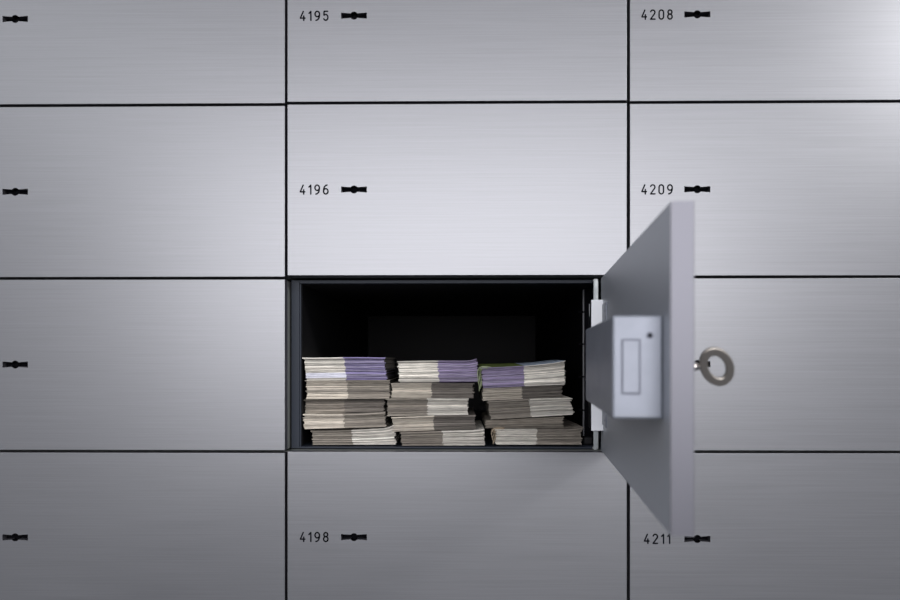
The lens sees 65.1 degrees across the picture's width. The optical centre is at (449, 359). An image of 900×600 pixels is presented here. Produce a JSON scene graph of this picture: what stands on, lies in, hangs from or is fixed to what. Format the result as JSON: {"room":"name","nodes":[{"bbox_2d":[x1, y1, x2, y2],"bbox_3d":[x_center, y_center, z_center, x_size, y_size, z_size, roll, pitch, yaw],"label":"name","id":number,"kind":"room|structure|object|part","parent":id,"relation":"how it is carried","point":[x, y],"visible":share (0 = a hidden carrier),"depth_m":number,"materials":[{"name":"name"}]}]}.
{"room":"bank vault","nodes":[
{"label":"bank vault","id":0,"kind":"room"},
{"bbox_3d":[0.008,0.785,0.808,0.915,1.130,0.459,0,0,1],"label":"wall","id":1,"kind":"structure","parent":0,"visible":0},
{"bbox_2d":[0,447,292,599],"bbox_3d":[-0.272,0.147,0.811,0.278,0.141,0.459,0,0,1],"label":"box","id":2,"kind":"object","parent":1,"relation":"on","point":[75,524],"visible":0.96,"depth_m":0.58,"materials":[{"name":"grey paint"}]},
{"bbox_2d":[0,279,290,449],"bbox_3d":[-0.272,0.004,0.811,0.278,0.141,0.459,0,0,1],"label":"box","id":3,"kind":"object","parent":2,"relation":"on","point":[204,364],"visible":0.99,"depth_m":0.58,"materials":[{"name":"grey paint"}]},
{"bbox_2d":[0,106,295,281],"bbox_3d":[-0.272,-0.139,0.811,0.278,0.141,0.459,0,0,1],"label":"box","id":4,"kind":"object","parent":3,"relation":"on","point":[145,192],"visible":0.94,"depth_m":0.58,"materials":[{"name":"grey paint"}]},
{"bbox_2d":[0,0,288,107],"bbox_3d":[-0.272,-0.282,0.811,0.278,0.141,0.459,0,0,1],"label":"box","id":5,"kind":"object","parent":4,"relation":"on","point":[54,53],"visible":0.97,"depth_m":0.58,"materials":[{"name":"grey paint"}]},
{"bbox_2d":[287,448,626,599],"bbox_3d":[0.008,0.146,0.808,0.278,0.141,0.459,0,0,1],"label":"box","id":6,"kind":"object","parent":1,"relation":"on","point":[363,523],"visible":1,"depth_m":0.58,"materials":[{"name":"grey paint"}]},
{"bbox_2d":[291,201,693,535],"bbox_3d":[0.006,0.004,0.667,0.279,0.142,0.740,0,0,1],"label":"box","id":7,"kind":"object","parent":6,"relation":"on","point":[624,339],"visible":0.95,"depth_m":0.59,"materials":[{"name":"grey metal"}]},
{"bbox_2d":[310,422,400,444],"bbox_3d":[-0.081,0.064,0.649,0.073,0.017,0.102,0,0,1],"label":"bundle","id":8,"kind":"object","parent":7,"relation":"in","point":[363,435],"visible":0.81,"depth_m":0.60,"materials":[{"name":"paper"}]},
{"bbox_2d":[303,409,392,428],"bbox_3d":[-0.089,0.051,0.645,0.071,0.014,0.102,0,0,1],"label":"bundle","id":9,"kind":"object","parent":8,"relation":"on","point":[342,419],"visible":0.77,"depth_m":0.60,"materials":[{"name":"paper"}]},
{"bbox_2d":[304,399,387,412],"bbox_3d":[-0.090,0.040,0.655,0.070,0.012,0.102,0,0,1],"label":"bundle","id":10,"kind":"object","parent":9,"relation":"on","point":[312,405],"visible":0.84,"depth_m":0.61,"materials":[{"name":"paper"}]},
{"bbox_2d":[305,377,398,398],"bbox_3d":[-0.086,0.025,0.646,0.072,0.016,0.102,0,0,1],"label":"bundle","id":11,"kind":"object","parent":10,"relation":"on","point":[316,389],"visible":0.91,"depth_m":0.60,"materials":[{"name":"paper"}]},
{"bbox_2d":[302,357,396,379],"bbox_3d":[-0.088,0.007,0.647,0.072,0.020,0.102,0,0,1],"label":"bundle","id":12,"kind":"object","parent":11,"relation":"on","point":[334,368],"visible":1,"depth_m":0.60,"materials":[{"name":"paper"}]},
{"bbox_2d":[400,420,484,445],"bbox_3d":[-0.006,0.065,0.644,0.072,0.014,0.102,0,0,1],"label":"bundle","id":13,"kind":"object","parent":7,"relation":"in","point":[475,436],"visible":0.78,"depth_m":0.60,"materials":[{"name":"paper"}]},
{"bbox_2d":[391,408,475,431],"bbox_3d":[-0.013,0.054,0.646,0.072,0.014,0.102,0,0,1],"label":"bundle","id":14,"kind":"object","parent":13,"relation":"on","point":[422,422],"visible":0.84,"depth_m":0.60,"materials":[{"name":"paper"}]},
{"bbox_2d":[386,398,468,415],"bbox_3d":[-0.019,0.040,0.644,0.070,0.015,0.102,0,0,1],"label":"bundle","id":15,"kind":"object","parent":14,"relation":"on","point":[396,406],"visible":0.87,"depth_m":0.60,"materials":[{"name":"paper"}]},
{"bbox_2d":[391,381,474,397],"bbox_3d":[-0.014,0.026,0.647,0.071,0.013,0.102,0,0,1],"label":"bundle","id":16,"kind":"object","parent":15,"relation":"on","point":[400,389],"visible":0.95,"depth_m":0.60,"materials":[{"name":"paper"}]},
{"bbox_2d":[397,359,478,381],"bbox_3d":[-0.009,0.009,0.646,0.069,0.020,0.102,0,0,1],"label":"bundle","id":17,"kind":"object","parent":16,"relation":"on","point":[409,371],"visible":0.99,"depth_m":0.60,"materials":[{"name":"paper"}]},
{"bbox_2d":[287,103,626,279],"bbox_3d":[0.008,-0.140,0.808,0.278,0.141,0.459,0,0,1],"label":"box","id":18,"kind":"object","parent":7,"relation":"on","point":[530,191],"visible":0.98,"depth_m":0.58,"materials":[{"name":"grey paint"}]},
{"bbox_2d":[287,0,626,104],"bbox_3d":[0.008,-0.283,0.808,0.278,0.141,0.459,0,0,1],"label":"box","id":19,"kind":"object","parent":18,"relation":"on","point":[339,51],"visible":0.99,"depth_m":0.58,"materials":[{"name":"grey paint"}]},
{"bbox_2d":[490,419,583,444],"bbox_3d":[0.074,0.064,0.646,0.078,0.015,0.102,0,0,1],"label":"bundle","id":20,"kind":"object","parent":7,"relation":"in","point":[570,434],"visible":0.82,"depth_m":0.60,"materials":[{"name":"paper"}]},
{"bbox_2d":[481,412,563,427],"bbox_3d":[0.065,0.054,0.654,0.068,0.010,0.102,0,0,1],"label":"bundle","id":21,"kind":"object","parent":20,"relation":"on","point":[542,421],"visible":0.76,"depth_m":0.61,"materials":[{"name":"paper"}]},
{"bbox_2d":[484,395,574,418],"bbox_3d":[0.069,0.041,0.642,0.073,0.018,0.101,0,0,1],"label":"bundle","id":22,"kind":"object","parent":21,"relation":"on","point":[535,407],"visible":0.9,"depth_m":0.59,"materials":[{"name":"paper"}]},
{"bbox_2d":[479,385,563,400],"bbox_3d":[0.063,0.028,0.650,0.069,0.013,0.102,0,0,1],"label":"bundle","id":23,"kind":"object","parent":22,"relation":"on","point":[543,391],"visible":0.84,"depth_m":0.60,"materials":[{"name":"paper"}]},
{"bbox_2d":[477,360,565,390],"bbox_3d":[0.061,0.013,0.644,0.075,0.026,0.102,0,0,1],"label":"bundle","id":24,"kind":"object","parent":23,"relation":"on","point":[549,372],"visible":1,"depth_m":0.60,"materials":[{"name":"paper"}]},
{"bbox_3d":[0.108,0.004,0.435,0.003,0.140,0.278,0,0,6],"label":"plate","id":25,"kind":"part","parent":7,"relation":"part of","materials":[{"name":"grey metal"}]},
{"bbox_3d":[0.113,0.004,0.434,0.010,0.141,0.278,0,0,6],"label":"door","id":26,"kind":"part","parent":7,"relation":"part of","materials":[{"name":"metal"}]},
{"bbox_2d":[694,347,734,385],"bbox_3d":[0.116,0.003,0.349,0.048,0.019,0.010,0,0,6],"label":"key","id":27,"kind":"object","parent":7,"relation":"in","point":[709,352],"visible":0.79,"depth_m":0.35,"materials":[{"name":"silver metal"}]},
{"bbox_2d":[627,450,899,599],"bbox_3d":[0.289,0.146,0.804,0.278,0.141,0.459,0,0,1],"label":"box","id":28,"kind":"object","parent":1,"relation":"on","point":[769,525],"visible":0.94,"depth_m":0.57,"materials":[{"name":"grey paint"}]},
{"bbox_2d":[694,278,899,450],"bbox_3d":[0.289,0.004,0.804,0.278,0.141,0.459,0,0,1],"label":"box","id":29,"kind":"object","parent":28,"relation":"on","point":[816,361],"visible":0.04,"depth_m":0.57,"materials":[{"name":"grey paint"}]},
{"bbox_2d":[627,103,899,277],"bbox_3d":[0.289,-0.139,0.804,0.278,0.141,0.459,0,0,1],"label":"box","id":30,"kind":"object","parent":29,"relation":"on","point":[777,190],"visible":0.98,"depth_m":0.57,"materials":[{"name":"grey paint"}]},
{"bbox_2d":[625,0,899,106],"bbox_3d":[0.289,-0.282,0.804,0.278,0.141,0.459,0,0,1],"label":"box","id":31,"kind":"object","parent":30,"relation":"on","point":[679,51],"visible":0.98,"depth_m":0.57,"materials":[{"name":"grey paint"}]}
]}

